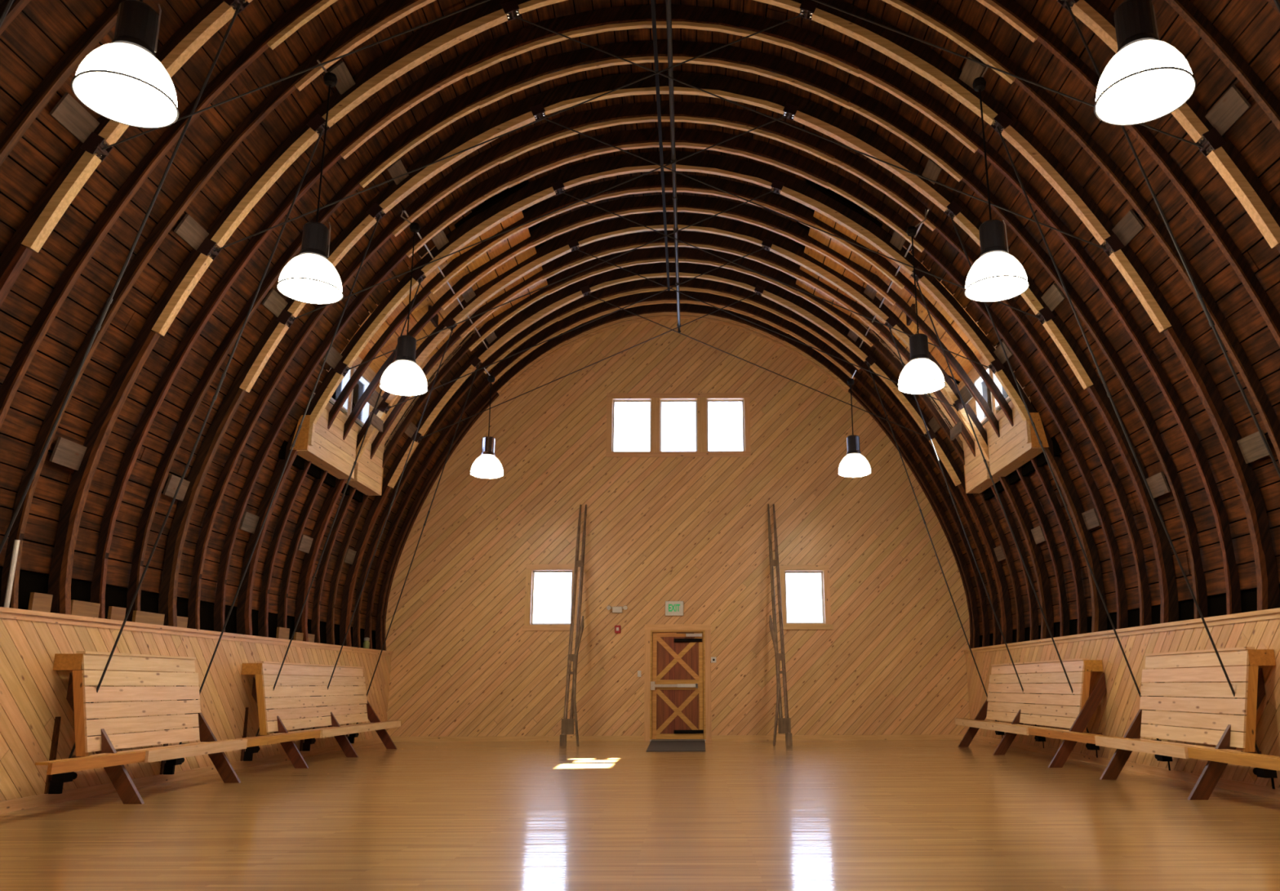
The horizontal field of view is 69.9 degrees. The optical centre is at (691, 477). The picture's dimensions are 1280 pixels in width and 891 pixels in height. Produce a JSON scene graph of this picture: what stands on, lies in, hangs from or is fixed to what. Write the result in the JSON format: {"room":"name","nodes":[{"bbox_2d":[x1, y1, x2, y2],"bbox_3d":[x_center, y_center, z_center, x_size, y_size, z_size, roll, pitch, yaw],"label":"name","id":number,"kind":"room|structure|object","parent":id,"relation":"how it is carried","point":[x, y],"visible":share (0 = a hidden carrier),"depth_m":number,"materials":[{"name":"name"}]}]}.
{"room":"barn hall","nodes":[
{"label":"barn hall","id":0,"kind":"room"},
{"bbox_2d":[0,617,391,800],"bbox_3d":[-5.983,2.091,8.183,0.060,1.690,20.090,0,-13,0],"label":"wall","id":1,"kind":"structure","parent":0,"point":[32,692],"depth_m":9.23,"materials":[{"name":"brown wood"}]},
{"bbox_2d":[0,737,382,813],"bbox_3d":[-5.941,3.263,9.752,0.020,0.100,16.470,0,-13,0],"label":"baseboard","id":2,"kind":"structure","parent":1,"relation":"attached to","point":[14,804],"depth_m":9.99,"materials":[{"name":"brown wood"}]},
{"bbox_2d":[0,606,393,655],"bbox_3d":[-6.011,1.272,8.369,0.170,0.090,20.090,0,-13,0],"label":"trim","id":3,"kind":"structure","parent":1,"relation":"attached to","point":[5,612],"depth_m":10.17,"materials":[{"name":"brown wood"}]},
{"bbox_2d":[4,539,19,607],"bbox_3d":[-6.078,0.863,8.169,0.037,0.620,0.037,-5,-14,22],"label":"conduit","id":4,"kind":"object","parent":3,"relation":"on","point":[16,543],"visible":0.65,"depth_m":8.16,"materials":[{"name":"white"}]},
{"bbox_2d":[27,591,53,612],"bbox_3d":[-6.074,1.189,8.521,0.035,0.220,0.250,0,-13,0],"label":"board","id":5,"kind":"object","parent":3,"relation":"on","point":[41,602],"visible":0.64,"depth_m":8.50,"materials":[{"name":"brown wood"}]},
{"bbox_2d":[71,600,100,617],"bbox_3d":[-6.075,1.339,9.138,0.035,0.200,0.420,0,-13,0],"label":"board","id":6,"kind":"object","parent":3,"relation":"on","point":[78,607],"visible":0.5,"depth_m":9.13,"materials":[{"name":"brown wood"}]},
{"bbox_2d":[106,605,125,620],"bbox_3d":[-6.075,1.462,9.654,0.035,0.190,0.240,0,-13,0],"label":"board","id":7,"kind":"object","parent":3,"relation":"on","point":[114,612],"visible":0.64,"depth_m":9.62,"materials":[{"name":"brown wood"}]},
{"bbox_2d":[132,610,164,625],"bbox_3d":[-6.075,1.596,10.223,0.035,0.180,0.550,0,-13,0],"label":"board","id":8,"kind":"object","parent":3,"relation":"on","point":[141,616],"visible":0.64,"depth_m":10.19,"materials":[{"name":"brown wood"}]},
{"bbox_2d":[177,615,187,627],"bbox_3d":[-6.075,1.740,10.857,0.035,0.180,0.250,0,-13,0],"label":"board","id":9,"kind":"object","parent":3,"relation":"on","point":[182,621],"visible":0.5,"depth_m":10.88,"materials":[{"name":"brown wood"}]},
{"bbox_2d":[275,626,289,639],"bbox_3d":[-6.076,2.341,13.592,0.035,0.220,0.350,0,-13,0],"label":"board","id":10,"kind":"object","parent":3,"relation":"on","point":[282,632],"visible":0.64,"depth_m":13.55,"materials":[{"name":"brown wood"}]},
{"bbox_2d":[293,631,315,642],"bbox_3d":[-6.077,2.532,14.343,0.035,0.180,0.700,0,-13,0],"label":"board","id":11,"kind":"object","parent":3,"relation":"on","point":[297,635],"visible":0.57,"depth_m":14.21,"materials":[{"name":"brown wood"}]},
{"bbox_2d":[363,636,369,648],"bbox_3d":[-6.020,3.064,16.940,0.116,0.210,0.113,0,-13,0],"label":"jar","id":12,"kind":"object","parent":3,"relation":"on","point":[366,643],"visible":0.85,"depth_m":16.90,"materials":[{"name":"glass"}]},
{"bbox_2d":[0,0,1279,648],"bbox_3d":[-0.274,-1.585,9.020,12.062,9.200,20.490,0,-13,0],"label":"ceiling","id":13,"kind":"structure","parent":0,"point":[32,45],"depth_m":9.97,"materials":[{"name":"brown wood"}]},
{"bbox_2d":[71,0,178,128],"bbox_3d":[-3.334,-3.332,5.635,0.546,2.349,0.546,0,-13,0],"label":"pendant lamp","id":14,"kind":"object","parent":13,"relation":"hanging from","point":[122,81],"visible":1,"depth_m":5.34,"materials":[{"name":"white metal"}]},
{"bbox_2d":[275,59,343,304],"bbox_3d":[-3.335,-2.741,8.239,0.546,2.349,0.546,0,-13,0],"label":"pendant lamp","id":15,"kind":"object","parent":13,"relation":"hanging from","point":[308,277],"visible":1,"depth_m":7.95,"materials":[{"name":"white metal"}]},
{"bbox_2d":[278,176,556,502],"bbox_3d":[-4.052,-2.184,15.036,3.690,4.650,3.346,0,-13,0],"label":"dormer","id":16,"kind":"object","parent":13,"relation":"attached to","point":[326,449],"visible":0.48,"depth_m":14.94,"materials":[{"name":"brown wood"}]},
{"bbox_2d":[787,178,1062,500],"bbox_3d":[3.392,-2.210,15.044,3.797,4.650,3.346,0,-13,0],"label":"dormer","id":17,"kind":"object","parent":13,"relation":"attached to","point":[1017,444],"visible":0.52,"depth_m":14.99,"materials":[{"name":"brown wood"}]},
{"bbox_2d":[964,64,1029,302],"bbox_3d":[2.670,-2.727,8.238,0.546,2.278,0.546,0,-13,0],"label":"pendant lamp","id":18,"kind":"object","parent":13,"relation":"hanging from","point":[997,275],"visible":1,"depth_m":7.96,"materials":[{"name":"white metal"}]},
{"bbox_2d":[1093,0,1196,125],"bbox_3d":[2.671,-3.318,5.635,0.546,2.278,0.546,0,-13,0],"label":"pendant lamp","id":19,"kind":"object","parent":13,"relation":"hanging from","point":[1148,79],"visible":1,"depth_m":5.34,"materials":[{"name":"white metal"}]},
{"bbox_2d":[0,739,1279,890],"bbox_3d":[-0.280,2.954,7.989,12.700,0.120,20.690,0,-13,0],"label":"floor","id":20,"kind":"structure","parent":0,"point":[806,815],"depth_m":6.97,"materials":[{"name":"brown wood"}]},
{"bbox_2d":[35,650,247,803],"bbox_3d":[-5.516,2.478,9.203,0.865,1.385,3.330,0,-13,0],"label":"bench","id":21,"kind":"object","parent":20,"relation":"on","point":[91,731],"visible":0.99,"depth_m":9.05,"materials":[{"name":"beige wood"}]},
{"bbox_2d":[235,661,400,768],"bbox_3d":[-5.518,3.496,13.689,0.865,1.385,5.850,0,-13,0],"label":"bench","id":22,"kind":"object","parent":20,"relation":"on","point":[269,719],"visible":0.96,"depth_m":13.30,"materials":[{"name":"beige wood"}]},
{"bbox_2d":[559,504,586,746],"bbox_3d":[-2.182,2.670,17.533,0.342,4.695,1.540,0,-13,0],"label":"shafts","id":23,"kind":"object","parent":20,"relation":"on","point":[567,724],"visible":0.99,"depth_m":17.26,"materials":[{"name":"brown wood"}]},
{"bbox_2d":[0,0,1279,553],"bbox_3d":[-0.269,-1.887,7.407,11.908,9.072,0.530,0,-13,0],"label":"truss","id":24,"kind":"object","parent":20,"relation":"on","point":[97,138],"visible":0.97,"depth_m":7.74,"materials":[{"name":"wood"}]},
{"bbox_2d":[0,0,1279,608],"bbox_3d":[-0.270,-1.567,8.816,11.908,9.072,0.059,0,-13,0],"label":"rafter","id":25,"kind":"object","parent":20,"relation":"on","point":[388,12],"visible":0.87,"depth_m":9.11,"materials":[{"name":"brown wood"}]},
{"bbox_2d":[0,0,1279,428],"bbox_3d":[-0.270,-1.705,8.207,11.908,9.072,0.059,0,-13,0],"label":"rafter","id":26,"kind":"object","parent":20,"relation":"on","point":[304,11],"visible":0.94,"depth_m":8.44,"materials":[{"name":"brown wood"}]},
{"bbox_2d":[0,0,1279,166],"bbox_3d":[-0.269,-1.982,6.987,11.908,9.072,0.059,0,-13,0],"label":"rafter","id":27,"kind":"object","parent":20,"relation":"on","point":[24,117],"visible":0.96,"depth_m":7.26,"materials":[{"name":"brown wood"}]},
{"bbox_2d":[0,0,1279,35],"bbox_3d":[-0.269,-2.121,6.378,11.908,9.072,0.059,0,-13,0],"label":"rafter","id":28,"kind":"object","parent":20,"relation":"on","point":[17,6],"visible":0.71,"depth_m":6.66,"materials":[{"name":"brown wood"}]},
{"bbox_2d":[0,0,1279,27],"bbox_3d":[-0.269,-2.302,5.578,11.908,9.072,0.530,0,-13,0],"label":"truss","id":29,"kind":"object","parent":20,"relation":"on","point":[11,2],"visible":1,"depth_m":5.94,"materials":[{"name":"wood"}]},
{"bbox_2d":[44,0,1279,793],"bbox_3d":[-0.270,-1.462,9.280,11.908,9.072,0.620,0,-13,0],"label":"truss","id":30,"kind":"object","parent":20,"relation":"on","point":[433,39],"visible":0.94,"depth_m":9.64,"materials":[{"name":"wood"}]},
{"bbox_2d":[90,3,1241,617],"bbox_3d":[-0.270,-1.290,10.036,11.908,9.072,0.059,0,-13,0],"label":"rafter","id":31,"kind":"object","parent":20,"relation":"on","point":[487,54],"visible":0.87,"depth_m":10.64,"materials":[{"name":"brown wood"}]},
{"bbox_2d":[126,39,1208,621],"bbox_3d":[-0.271,-1.152,10.646,11.908,9.072,0.059,0,-13,0],"label":"rafter","id":32,"kind":"object","parent":20,"relation":"on","point":[555,66],"visible":0.83,"depth_m":11.28,"materials":[{"name":"brown wood"}]},
{"bbox_2d":[158,71,1178,773],"bbox_3d":[-0.271,-1.046,11.109,11.908,9.072,0.620,0,-13,0],"label":"truss","id":33,"kind":"object","parent":20,"relation":"on","point":[821,118],"visible":0.92,"depth_m":11.68,"materials":[{"name":"wood"}]},
{"bbox_2d":[187,100,1151,629],"bbox_3d":[-0.271,-0.875,11.865,11.908,9.072,0.059,0,-13,0],"label":"rafter","id":34,"kind":"object","parent":20,"relation":"on","point":[522,142],"visible":0.84,"depth_m":12.51,"materials":[{"name":"brown wood"}]},
{"bbox_2d":[213,127,1128,631],"bbox_3d":[-0.271,-0.736,12.475,11.908,9.072,0.059,0,-13,0],"label":"rafter","id":35,"kind":"object","parent":20,"relation":"on","point":[527,168],"visible":0.84,"depth_m":13.11,"materials":[{"name":"brown wood"}]},
{"bbox_2d":[236,151,1106,760],"bbox_3d":[-0.272,-0.631,12.938,11.908,9.072,0.620,0,-13,0],"label":"truss","id":36,"kind":"object","parent":20,"relation":"on","point":[536,191],"visible":0.91,"depth_m":13.52,"materials":[{"name":"wood"}]},
{"bbox_2d":[257,173,1087,636],"bbox_3d":[-0.272,-0.459,13.694,11.908,9.072,0.059,0,-13,0],"label":"rafter","id":37,"kind":"object","parent":20,"relation":"on","point":[651,183],"visible":0.78,"depth_m":14.31,"materials":[{"name":"brown wood"}]},
{"bbox_2d":[277,194,1069,635],"bbox_3d":[-0.272,-0.321,14.304,11.908,9.072,0.059,0,-13,0],"label":"rafter","id":38,"kind":"object","parent":20,"relation":"on","point":[585,215],"visible":0.85,"depth_m":14.96,"materials":[{"name":"brown wood"}]},
{"bbox_2d":[404,210,488,348],"bbox_3d":[-3.859,-2.993,14.932,0.024,0.024,5.400,0,-13,0],"label":"conduit","id":39,"kind":"object","parent":38,"relation":"attached to","point":[406,213],"visible":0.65,"depth_m":14.27,"materials":[{"name":"black metal"}]},
{"bbox_2d":[378,210,427,395],"bbox_3d":[-3.446,-2.324,11.344,0.544,2.911,1.472,3,-13,-13],"label":"pendant lamp","id":40,"kind":"object","parent":39,"relation":"hanging from","point":[403,376],"visible":1,"depth_m":10.54,"materials":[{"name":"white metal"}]},
{"bbox_2d":[650,0,670,290],"bbox_3d":[-0.432,-5.457,10.776,0.046,0.380,14.600,0,-13,0],"label":"track","id":41,"kind":"object","parent":38,"relation":"hanging from","point":[652,2],"visible":0.92,"depth_m":12.52,"materials":[{"name":"black metal"}]},
{"bbox_2d":[859,208,929,347],"bbox_3d":[3.201,-3.017,14.940,0.024,0.024,5.400,0,-13,0],"label":"conduit","id":42,"kind":"object","parent":38,"relation":"attached to","point":[928,209],"visible":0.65,"depth_m":14.22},
{"bbox_2d":[897,208,946,394],"bbox_3d":[2.761,-2.346,11.346,0.545,2.911,1.457,-3,-13,11],"label":"pendant lamp","id":43,"kind":"object","parent":42,"relation":"hanging from","point":[921,375],"visible":1,"depth_m":10.55,"materials":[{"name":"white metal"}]},
{"bbox_2d":[294,212,1053,751],"bbox_3d":[-0.272,-0.216,14.767,11.908,9.072,0.620,0,-13,0],"label":"truss","id":44,"kind":"object","parent":20,"relation":"on","point":[556,247],"visible":0.8,"depth_m":15.40,"materials":[{"name":"wood"}]},
{"bbox_2d":[469,368,503,478],"bbox_3d":[-3.337,-0.941,15.108,0.546,1.879,0.546,0,-13,0],"label":"pendant lamp","id":45,"kind":"object","parent":44,"relation":"hanging from","point":[486,465],"visible":1,"depth_m":14.84,"materials":[{"name":"silver metal"}]},
{"bbox_2d":[837,369,871,476],"bbox_3d":[2.668,-0.927,15.107,0.546,1.808,0.546,0,-13,0],"label":"pendant lamp","id":46,"kind":"object","parent":44,"relation":"hanging from","point":[854,464],"visible":1,"depth_m":14.84,"materials":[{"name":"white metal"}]},
{"bbox_2d":[311,230,1038,642],"bbox_3d":[-0.273,-0.044,15.523,11.908,9.072,0.059,0,-13,0],"label":"rafter","id":47,"kind":"object","parent":20,"relation":"on","point":[629,242],"visible":0.69,"depth_m":16.21,"materials":[{"name":"brown wood"}]},
{"bbox_2d":[325,246,1024,644],"bbox_3d":[-0.273,0.094,16.133,11.908,9.072,0.059,0,-13,0],"label":"rafter","id":48,"kind":"object","parent":20,"relation":"on","point":[686,255],"visible":0.83,"depth_m":16.78,"materials":[{"name":"brown wood"}]},
{"bbox_2d":[645,739,705,751],"bbox_3d":[-0.254,4.774,16.303,1.040,0.011,2.910,0,-13,0],"label":"door mat","id":49,"kind":"object","parent":20,"relation":"on","point":[679,744],"visible":1,"depth_m":16.06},
{"bbox_2d":[339,262,1012,742],"bbox_3d":[-0.273,0.200,16.596,11.908,9.072,0.620,0,-13,0],"label":"truss","id":50,"kind":"object","parent":20,"relation":"on","point":[558,299],"visible":0.84,"depth_m":17.18,"materials":[{"name":"wood"}]},
{"bbox_2d":[665,0,680,332],"bbox_3d":[-0.227,-4.447,10.474,0.074,0.176,14.459,0,-13,0],"label":"pipe","id":51,"kind":"object","parent":50,"relation":"on","point":[668,15],"visible":1,"depth_m":11.50,"materials":[{"name":"black metal"}]},
{"bbox_2d":[352,277,1000,647],"bbox_3d":[-0.273,0.371,17.352,11.908,9.072,0.059,0,-13,0],"label":"rafter","id":52,"kind":"object","parent":20,"relation":"on","point":[699,285],"visible":0.81,"depth_m":17.97,"materials":[{"name":"brown wood"}]},
{"bbox_2d":[364,290,989,648],"bbox_3d":[-0.274,0.510,17.962,11.908,9.072,0.059,0,-13,0],"label":"rafter","id":53,"kind":"object","parent":20,"relation":"on","point":[602,308],"visible":0.8,"depth_m":18.60,"materials":[{"name":"brown wood"}]},
{"bbox_2d":[375,302,979,649],"bbox_3d":[-0.274,0.648,18.572,11.908,9.072,0.059,0,-13,0],"label":"rafter","id":54,"kind":"object","parent":20,"relation":"on","point":[666,308],"visible":0.85,"depth_m":19.19,"materials":[{"name":"brown wood"}]},
{"bbox_2d":[382,315,973,650],"bbox_3d":[-0.274,0.690,18.758,11.908,9.072,0.059,0,-13,0],"label":"rafter","id":55,"kind":"object","parent":20,"relation":"on","point":[662,317],"visible":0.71,"depth_m":19.17,"materials":[{"name":"brown wood"}]},
{"bbox_2d":[767,503,792,745],"bbox_3d":[1.627,2.657,17.538,0.342,4.695,1.540,0,-13,0],"label":"shafts","id":56,"kind":"object","parent":20,"relation":"on","point":[784,723],"visible":1,"depth_m":17.26,"materials":[{"name":"brown wood"}]},
{"bbox_2d":[955,657,1106,767],"bbox_3d":[5.037,3.460,13.701,0.845,1.385,5.850,0,-13,0],"label":"bench","id":57,"kind":"object","parent":20,"relation":"on","point":[1041,672],"visible":0.98,"depth_m":13.19,"materials":[{"name":"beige wood"}]},
{"bbox_2d":[1094,646,1279,799],"bbox_3d":[5.039,2.379,8.942,0.845,1.385,3.890,0,-13,0],"label":"bench","id":58,"kind":"object","parent":20,"relation":"on","point":[1239,731],"visible":1,"depth_m":9.08,"materials":[{"name":"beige wood"}]},
{"bbox_2d":[385,318,969,736],"bbox_3d":[-0.301,0.602,18.901,13.300,9.500,0.150,0,-13,0],"label":"wall","id":59,"kind":"structure","parent":0,"point":[693,531],"depth_m":18.58,"materials":[{"name":"brown wood"}]},
{"bbox_2d":[390,735,644,741],"bbox_3d":[-3.437,5.080,17.796,5.035,0.100,0.020,0,-13,0],"label":"baseboard","id":60,"kind":"structure","parent":59,"relation":"attached to","point":[455,738],"depth_m":17.79,"materials":[{"name":"brown wood"}]},
{"bbox_2d":[522,564,578,630],"bbox_3d":[-2.814,2.419,18.483,1.120,1.330,0.198,0,-13,0],"label":"window","id":61,"kind":"structure","parent":59,"relation":"in","point":[531,569],"depth_m":18.44,"materials":[{"name":"brown wood"}]},
{"bbox_2d":[606,604,627,612],"bbox_3d":[-1.478,2.625,18.287,0.417,0.142,0.146,0,-13,0],"label":"emergency light","id":62,"kind":"object","parent":59,"relation":"attached to","point":[617,608],"visible":1,"depth_m":18.29,"materials":[{"name":"white plastic"}]},
{"bbox_2d":[614,625,620,632],"bbox_3d":[-1.464,3.021,18.244,0.115,0.150,0.055,0,-13,0],"label":"fire alarm","id":63,"kind":"object","parent":59,"relation":"attached to","point":[617,628],"visible":1,"depth_m":18.22,"materials":[{"name":"plastic"}]},
{"bbox_2d":[610,397,652,452],"bbox_3d":[-1.247,-1.095,19.293,0.860,1.190,0.175,0,-13,0],"label":"window","id":64,"kind":"structure","parent":59,"relation":"in","point":[614,400],"depth_m":19.34,"materials":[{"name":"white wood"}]},
{"bbox_2d":[637,670,640,676],"bbox_3d":[-1.024,3.873,18.075,0.070,0.120,0.012,0,-13,0],"label":"light switch","id":65,"kind":"object","parent":59,"relation":"attached to","point":[638,671],"visible":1,"depth_m":18.07,"materials":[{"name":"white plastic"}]},
{"bbox_2d":[665,600,683,615],"bbox_3d":[-0.336,2.617,18.337,0.365,0.290,0.053,0,-13,0],"label":"exit sign","id":66,"kind":"object","parent":59,"relation":"attached to","point":[672,607],"visible":1,"depth_m":18.31,"materials":[{"name":"white plastic"}]},
{"bbox_2d":[644,623,711,740],"bbox_3d":[-0.263,4.034,18.086,1.320,2.245,0.200,0,-13,0],"label":"door","id":67,"kind":"structure","parent":59,"relation":"in","point":[677,658],"depth_m":18.07,"materials":[{"name":"brown wood"}]},
{"bbox_2d":[605,392,751,457],"bbox_3d":[-0.267,-1.118,19.205,3.020,1.390,0.018,0,-13,0],"label":"trim","id":68,"kind":"structure","parent":59,"relation":"attached to","point":[701,397],"depth_m":19.20,"materials":[{"name":"brown wood"}]},
{"bbox_2d":[658,397,698,452],"bbox_3d":[-0.262,-1.098,19.294,0.830,1.190,0.175,0,-13,0],"label":"window","id":69,"kind":"structure","parent":59,"relation":"in","point":[661,400],"depth_m":19.34,"materials":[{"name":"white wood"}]},
{"bbox_2d":[711,656,715,662],"bbox_3d":[0.448,3.607,18.126,0.105,0.110,0.030,0,-13,0],"label":"wall plate","id":70,"kind":"object","parent":59,"relation":"attached to","point":[713,658],"visible":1,"depth_m":18.12,"materials":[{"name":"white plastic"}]},
{"bbox_2d":[706,397,746,451],"bbox_3d":[0.728,-1.101,19.296,0.830,1.190,0.175,0,-13,0],"label":"window","id":71,"kind":"structure","parent":59,"relation":"in","point":[742,400],"depth_m":19.34,"materials":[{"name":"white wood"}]},
{"bbox_2d":[778,564,833,629],"bbox_3d":[2.296,2.416,18.486,1.080,1.300,0.198,0,-13,0],"label":"window","id":72,"kind":"structure","parent":59,"relation":"in","point":[824,569],"depth_m":18.45,"materials":[{"name":"brown wood"}]},
{"bbox_2d":[711,733,964,740],"bbox_3d":[2.933,5.058,17.803,5.065,0.100,0.020,0,-13,0],"label":"baseboard","id":73,"kind":"structure","parent":59,"relation":"attached to","point":[889,736],"depth_m":17.79,"materials":[{"name":"brown wood"}]},
{"bbox_2d":[965,617,1279,787],"bbox_3d":[5.497,2.052,8.196,0.060,1.690,20.090,0,-13,0],"label":"wall","id":74,"kind":"structure","parent":0,"point":[1118,707],"depth_m":11.23,"materials":[{"name":"brown wood"}]},
{"bbox_2d":[964,607,1279,653],"bbox_3d":[5.519,1.233,8.382,0.170,0.090,20.090,0,-13,0],"label":"trim","id":75,"kind":"structure","parent":74,"relation":"attached to","point":[1273,613],"depth_m":10.79,"materials":[{"name":"brown wood"}]},
{"bbox_2d":[972,734,1279,799],"bbox_3d":[5.459,3.224,9.766,0.020,0.100,16.470,0,-13,0],"label":"baseboard","id":76,"kind":"structure","parent":74,"relation":"attached to","point":[1233,784],"depth_m":10.65,"materials":[{"name":"brown wood"}]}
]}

